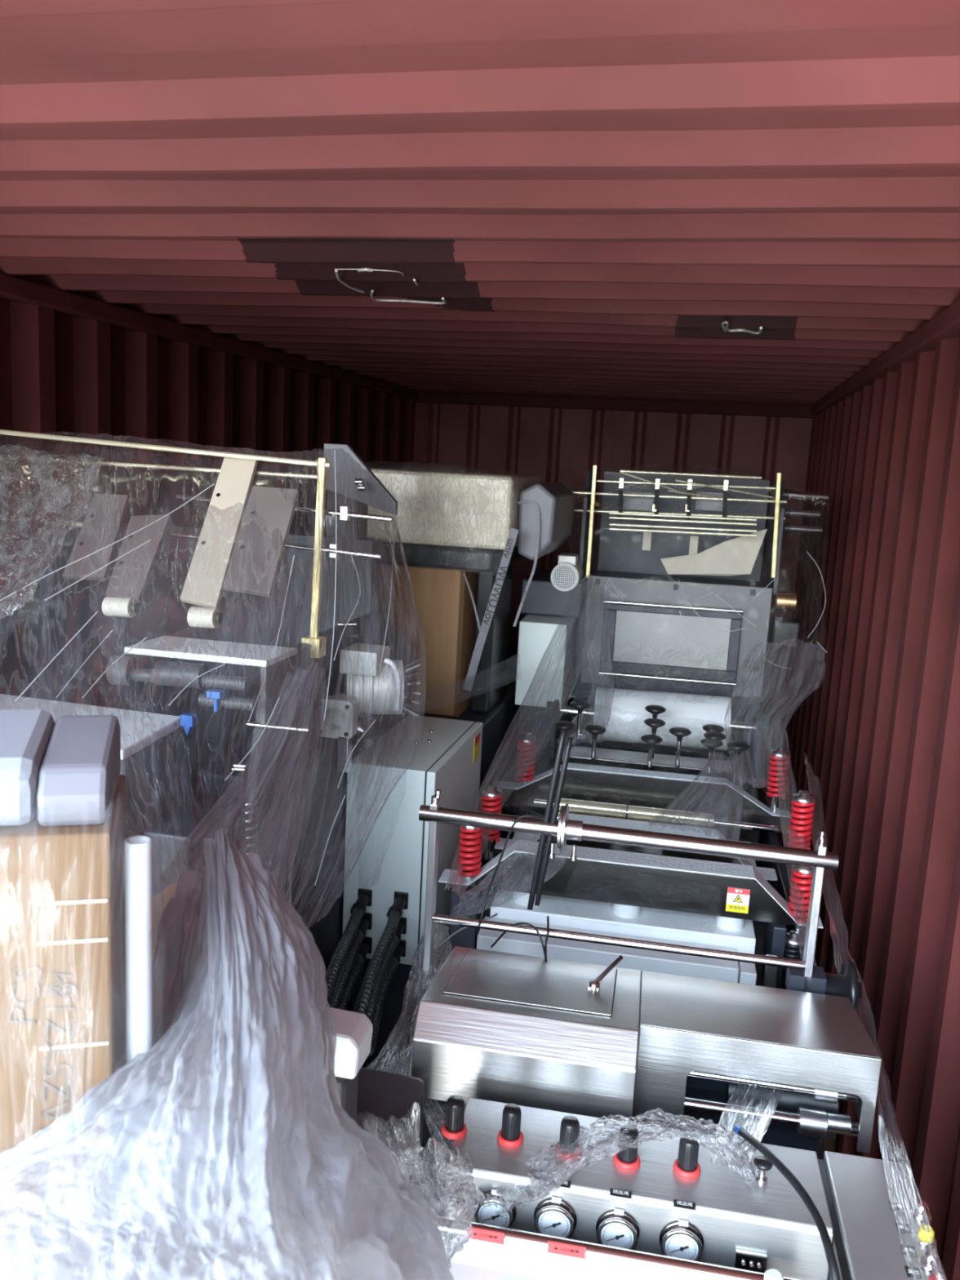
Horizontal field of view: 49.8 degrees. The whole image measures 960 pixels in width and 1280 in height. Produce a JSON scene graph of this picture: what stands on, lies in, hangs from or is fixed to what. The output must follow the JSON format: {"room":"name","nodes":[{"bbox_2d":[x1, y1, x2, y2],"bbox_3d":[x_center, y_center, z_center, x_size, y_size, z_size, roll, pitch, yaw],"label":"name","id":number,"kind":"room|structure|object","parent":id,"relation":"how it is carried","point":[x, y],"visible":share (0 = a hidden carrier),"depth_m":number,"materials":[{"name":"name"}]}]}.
{"room":"cargo space","nodes":[
{"label":"cargo space","id":0,"kind":"room"},
{"bbox_2d":[0,275,415,586],"bbox_3d":[-1.143,0.109,3.594,0.036,2.453,6.190,5,10,12],"label":"wall","id":1,"kind":"structure","parent":0,"point":[60,374],"depth_m":3.59,"materials":[{"name":"red metal"}]},
{"bbox_2d":[0,271,418,399],"bbox_3d":[-1.076,-1.025,3.367,0.075,0.053,6.130,5,10,12],"label":"container top rail","id":2,"kind":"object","parent":1,"relation":"attached to","point":[12,288],"depth_m":3.41,"materials":[{"name":"metal"}]},
{"bbox_2d":[0,0,959,405],"bbox_3d":[0.081,-0.969,3.143,2.472,0.037,6.190,5,10,12],"label":"ceiling","id":3,"kind":"structure","parent":0,"point":[604,173],"depth_m":1.54,"materials":[{"name":"red paint"}]},
{"bbox_2d":[235,238,493,311],"bbox_3d":[-0.255,-0.868,2.475,0.500,0.041,0.845,4,10,6],"label":"repair patch","id":4,"kind":"object","parent":3,"relation":"attached to","point":[424,271],"visible":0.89,"depth_m":2.38,"materials":[{"name":"metal"}]},
{"bbox_2d":[675,315,797,340],"bbox_3d":[0.738,-0.903,2.985,0.364,0.041,0.540,5,10,12],"label":"repair patch","id":5,"kind":"object","parent":3,"relation":"attached to","point":[762,327],"visible":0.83,"depth_m":2.91,"materials":[{"name":"metal"}]},
{"bbox_2d":[413,402,814,808],"bbox_3d":[0.692,-0.257,6.293,2.452,2.453,0.030,5,10,12],"label":"wall","id":6,"kind":"structure","parent":0,"point":[553,445],"depth_m":6.14,"materials":[{"name":"red metal"}]},
{"bbox_2d":[413,391,815,418],"bbox_3d":[0.746,-1.387,6.081,2.352,0.068,0.070,5,10,12],"label":"container top rail","id":7,"kind":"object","parent":6,"relation":"attached to","point":[424,397],"depth_m":6.03,"materials":[{"name":"metal"}]},
{"bbox_2d":[776,832,839,1156],"bbox_3d":[-0.049,1.419,3.522,2.452,0.030,6.130,5,10,12],"label":"floor","id":8,"kind":"structure","parent":0,"point":[829,1144],"depth_m":3.13,"materials":[{"name":"brown wood"}]},
{"bbox_2d":[0,774,126,1153],"bbox_3d":[-0.646,0.960,1.037,0.550,1.649,0.171,0,10,-15],"label":"carton","id":9,"kind":"object","parent":8,"relation":"on","point":[63,926],"visible":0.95,"depth_m":0.90,"materials":[{"name":"brown cardboard"}]},
{"bbox_2d":[0,709,120,826],"bbox_3d":[-0.605,0.111,0.896,0.546,0.074,0.153,0,10,-15],"label":"foam packing","id":10,"kind":"object","parent":9,"relation":"on","point":[67,771],"visible":1,"depth_m":0.90,"materials":[{"name":"grey plastic"}]},
{"bbox_2d":[124,835,151,1063],"bbox_3d":[-0.326,0.538,0.990,0.023,0.728,0.023,5,10,12],"label":"tube","id":11,"kind":"object","parent":9,"relation":"attached to","point":[138,849],"visible":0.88,"depth_m":0.94,"materials":[{"name":"plastic"}]},
{"bbox_2d":[151,880,177,961],"bbox_3d":[-0.386,1.014,1.391,0.119,1.450,0.119,5,10,12],"label":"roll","id":12,"kind":"object","parent":8,"relation":"on","point":[160,900],"visible":0.15,"depth_m":1.24,"materials":[{"name":"grey plastic"}]},
{"bbox_2d":[157,865,341,1106],"bbox_3d":[-0.219,0.459,1.023,0.507,0.317,0.558,5,10,12],"label":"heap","id":13,"kind":"object","parent":12,"relation":"on","point":[187,880],"visible":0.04,"depth_m":1.22,"materials":[{"name":"clear plastic"}]},
{"bbox_2d":[0,827,453,1279],"bbox_3d":[-0.199,0.404,0.936,0.457,0.301,0.557,5,10,12],"label":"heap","id":14,"kind":"object","parent":13,"relation":"on","point":[225,1148],"visible":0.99,"depth_m":0.83,"materials":[{"name":"plastic"}]},
{"bbox_2d":[0,429,421,1011],"bbox_3d":[-0.748,0.536,2.425,1.186,2.006,1.320,5,10,12],"label":"machine","id":15,"kind":"object","parent":8,"relation":"on","point":[210,596],"visible":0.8,"depth_m":2.22,"materials":[{"name":"grey metal"}]},
{"bbox_2d":[0,444,107,620],"bbox_3d":[-0.930,-0.233,2.131,0.321,0.328,0.650,-2,11,-26],"label":"sheet","id":16,"kind":"object","parent":15,"relation":"on","point":[21,506],"visible":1,"depth_m":2.12,"materials":[{"name":"clear plastic"}]},
{"bbox_2d":[0,484,294,780],"bbox_3d":[-0.815,-0.014,1.913,1.091,0.745,0.926,5,10,12],"label":"sheet","id":17,"kind":"object","parent":15,"relation":"on","point":[212,484],"visible":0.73,"depth_m":1.78,"materials":[{"name":"clear plastic"}]},
{"bbox_2d":[151,661,326,905],"bbox_3d":[-0.348,0.269,1.690,0.136,0.394,0.578,5,10,12],"label":"plastic wrap","id":18,"kind":"object","parent":15,"relation":"attached to","point":[228,817],"visible":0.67,"depth_m":1.72,"materials":[{"name":"clear plastic"}]},
{"bbox_2d":[315,449,394,885],"bbox_3d":[-0.232,0.034,2.070,0.246,0.821,1.047,3,10,-1],"label":"sheet","id":19,"kind":"object","parent":15,"relation":"hanging from","point":[335,450],"visible":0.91,"depth_m":1.98,"materials":[{"name":"clear plastic"}]},
{"bbox_2d":[335,1067,424,1186],"bbox_3d":[-0.223,1.139,1.620,0.183,1.143,0.245,5,10,12],"label":"pack","id":20,"kind":"object","parent":8,"relation":"on","point":[382,1094],"visible":0.21,"depth_m":1.60},
{"bbox_2d":[330,1007,373,1079],"bbox_3d":[-0.214,0.556,1.440,0.116,0.065,0.070,5,10,12],"label":"housing","id":21,"kind":"object","parent":20,"relation":"on","point":[354,1030],"visible":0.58,"depth_m":1.41,"materials":[{"name":"plastic"}]},
{"bbox_2d":[324,715,482,1071],"bbox_3d":[-0.239,0.938,2.382,0.240,1.282,1.215,4,10,9],"label":"cabinet","id":22,"kind":"object","parent":8,"relation":"on","point":[388,782],"visible":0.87,"depth_m":2.42,"materials":[{"name":"grey metal"}]},
{"bbox_2d":[422,657,519,706],"bbox_3d":[-0.013,0.118,2.908,0.317,0.146,0.046,-2,11,-29],"label":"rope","id":23,"kind":"object","parent":22,"relation":"attached to","point":[513,657],"visible":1,"depth_m":2.91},
{"bbox_2d":[416,680,519,898],"bbox_3d":[-0.130,0.788,3.476,0.366,1.220,0.700,5,10,12],"label":"crate","id":24,"kind":"object","parent":8,"relation":"on","point":[495,722],"visible":0.02,"depth_m":3.23,"materials":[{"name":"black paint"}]},
{"bbox_2d":[378,564,476,716],"bbox_3d":[-0.127,-0.041,3.368,0.275,0.447,0.553,5,10,12],"label":"box","id":25,"kind":"object","parent":24,"relation":"on","point":[432,609],"visible":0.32,"depth_m":3.10,"materials":[{"name":"brown cardboard"}]},
{"bbox_2d":[380,542,524,572],"bbox_3d":[-0.081,-0.286,3.294,0.380,0.063,0.600,5,10,12],"label":"beam","id":26,"kind":"structure","parent":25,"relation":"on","point":[462,558],"depth_m":3.00,"materials":[{"name":"metal"}]},
{"bbox_2d":[367,468,540,550],"bbox_3d":[-0.091,-0.392,3.214,0.503,0.313,0.527,5,10,12],"label":"parcel","id":27,"kind":"object","parent":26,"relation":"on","point":[476,510],"visible":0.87,"depth_m":2.98,"materials":[{"name":"silver metal"}]},
{"bbox_2d":[462,528,519,691],"bbox_3d":[0.030,-0.086,2.954,0.136,0.474,0.028,2,10,-3],"label":"strap","id":28,"kind":"object","parent":27,"relation":"attached to","point":[491,606],"visible":1,"depth_m":2.96,"materials":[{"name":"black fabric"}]},
{"bbox_2d":[517,482,575,559],"bbox_3d":[0.212,-0.378,3.239,0.109,0.224,0.450,5,10,12],"label":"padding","id":29,"kind":"object","parent":27,"relation":"attached to","point":[555,502],"visible":0.98,"depth_m":3.03,"materials":[{"name":"grey plastic"}]},
{"bbox_2d":[512,500,540,626],"bbox_3d":[0.130,-0.222,3.009,0.072,0.365,0.064,5,10,12],"label":"strap","id":30,"kind":"object","parent":29,"relation":"attached to","point":[522,599],"visible":1,"depth_m":3.01,"materials":[{"name":"black fabric"}]},
{"bbox_2d":[462,573,481,631],"bbox_3d":[-0.023,-0.110,3.001,0.006,0.159,0.111,-3,11,-32],"label":"strap","id":31,"kind":"object","parent":25,"relation":"attached to","point":[464,574],"visible":1,"depth_m":2.99,"materials":[{"name":"grey plastic"}]},
{"bbox_2d":[470,563,512,713],"bbox_3d":[0.038,-0.016,3.268,0.060,0.446,0.280,5,10,12],"label":"case","id":32,"kind":"object","parent":24,"relation":"on","point":[495,651],"visible":0.63,"depth_m":3.17,"materials":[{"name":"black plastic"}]},
{"bbox_2d":[411,465,946,1279],"bbox_3d":[0.399,0.598,2.441,0.969,1.997,3.400,5,10,10],"label":"machine","id":33,"kind":"object","parent":8,"relation":"on","point":[659,966],"depth_m":1.87,"materials":[{"name":"silver metal"}]},
{"bbox_2d":[356,922,452,1181],"bbox_3d":[-0.142,0.705,1.820,0.150,0.144,0.785,3,10,1],"label":"plastic wrap","id":34,"kind":"object","parent":33,"relation":"on","point":[407,1121],"visible":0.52,"depth_m":1.86,"materials":[{"name":"clear plastic"}]},
{"bbox_2d":[400,1137,479,1267],"bbox_3d":[-0.049,0.728,1.363,0.101,0.074,0.274,2,10,-8],"label":"plastic wrap","id":35,"kind":"object","parent":33,"relation":"on","point":[445,1175],"visible":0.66,"depth_m":1.36,"materials":[{"name":"clear plastic"}]},
{"bbox_2d":[448,852,568,917],"bbox_3d":[0.058,0.537,2.263,0.272,0.138,0.096,2,10,-7],"label":"sheet","id":36,"kind":"object","parent":33,"relation":"on","point":[508,866],"visible":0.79,"depth_m":2.25,"materials":[{"name":"clear plastic"}]},
{"bbox_2d":[444,574,604,900],"bbox_3d":[0.121,0.185,2.804,0.121,0.632,1.277,6,10,19],"label":"plastic wrap","id":37,"kind":"object","parent":33,"relation":"attached to","point":[458,881],"visible":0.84,"depth_m":2.98,"materials":[{"name":"clear plastic"}]},
{"bbox_2d":[527,728,573,910],"bbox_3d":[0.136,0.352,2.007,0.066,0.372,0.060,5,10,10],"label":"belt","id":38,"kind":"object","parent":33,"relation":"hanging from","point":[556,770],"visible":0.97,"depth_m":1.98,"materials":[{"name":"black rubber"}]},
{"bbox_2d":[552,565,576,589],"bbox_3d":[0.275,-0.203,3.368,0.076,0.076,0.004,5,10,10],"label":"fan grille","id":39,"kind":"object","parent":33,"relation":"attached to","point":[564,577],"depth_m":3.37,"materials":[{"name":"white plastic"}]},
{"bbox_2d":[555,584,613,745],"bbox_3d":[0.341,0.069,3.165,0.147,0.447,0.350,5,10,12],"label":"plastic sheet","id":40,"kind":"object","parent":33,"relation":"hanging from","point":[586,735],"visible":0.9,"depth_m":3.22,"materials":[{"name":"clear plastic"}]},
{"bbox_2d":[646,751,744,841],"bbox_3d":[0.540,0.387,2.641,0.258,0.171,0.288,5,10,12],"label":"sheet","id":41,"kind":"object","parent":33,"relation":"on","point":[733,793],"visible":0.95,"depth_m":2.61,"materials":[{"name":"clear plastic"}]},
{"bbox_2d":[604,551,826,669],"bbox_3d":[0.674,-0.173,3.311,0.870,0.774,0.524,5,10,12],"label":"sheet","id":42,"kind":"object","parent":33,"relation":"on","point":[806,551],"visible":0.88,"depth_m":3.25,"materials":[{"name":"clear plastic"}]},
{"bbox_2d":[724,638,826,787],"bbox_3d":[0.849,0.194,3.057,0.226,0.364,0.505,9,11,32],"label":"plastic wrap","id":43,"kind":"object","parent":33,"relation":"on","point":[793,695],"visible":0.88,"depth_m":3.07,"materials":[{"name":"clear plastic"}]},
{"bbox_2d":[774,716,816,966],"bbox_3d":[0.754,0.436,2.484,0.060,0.280,1.023,5,10,11],"label":"plastic sheet","id":44,"kind":"object","parent":33,"relation":"attached to","point":[789,780],"visible":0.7,"depth_m":2.54,"materials":[{"name":"clear plastic"}]},
{"bbox_2d":[779,335,959,1279],"bbox_3d":[1.183,0.315,3.097,0.036,2.453,6.190,5,10,12],"label":"wall","id":45,"kind":"structure","parent":0,"point":[876,745],"depth_m":2.75,"materials":[{"name":"red metal"}]},
{"bbox_2d":[809,297,959,415],"bbox_3d":[1.223,-0.822,2.876,0.070,0.053,6.130,5,10,12],"label":"container top rail","id":46,"kind":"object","parent":45,"relation":"attached to","point":[945,324],"depth_m":2.99,"materials":[{"name":"metal"}]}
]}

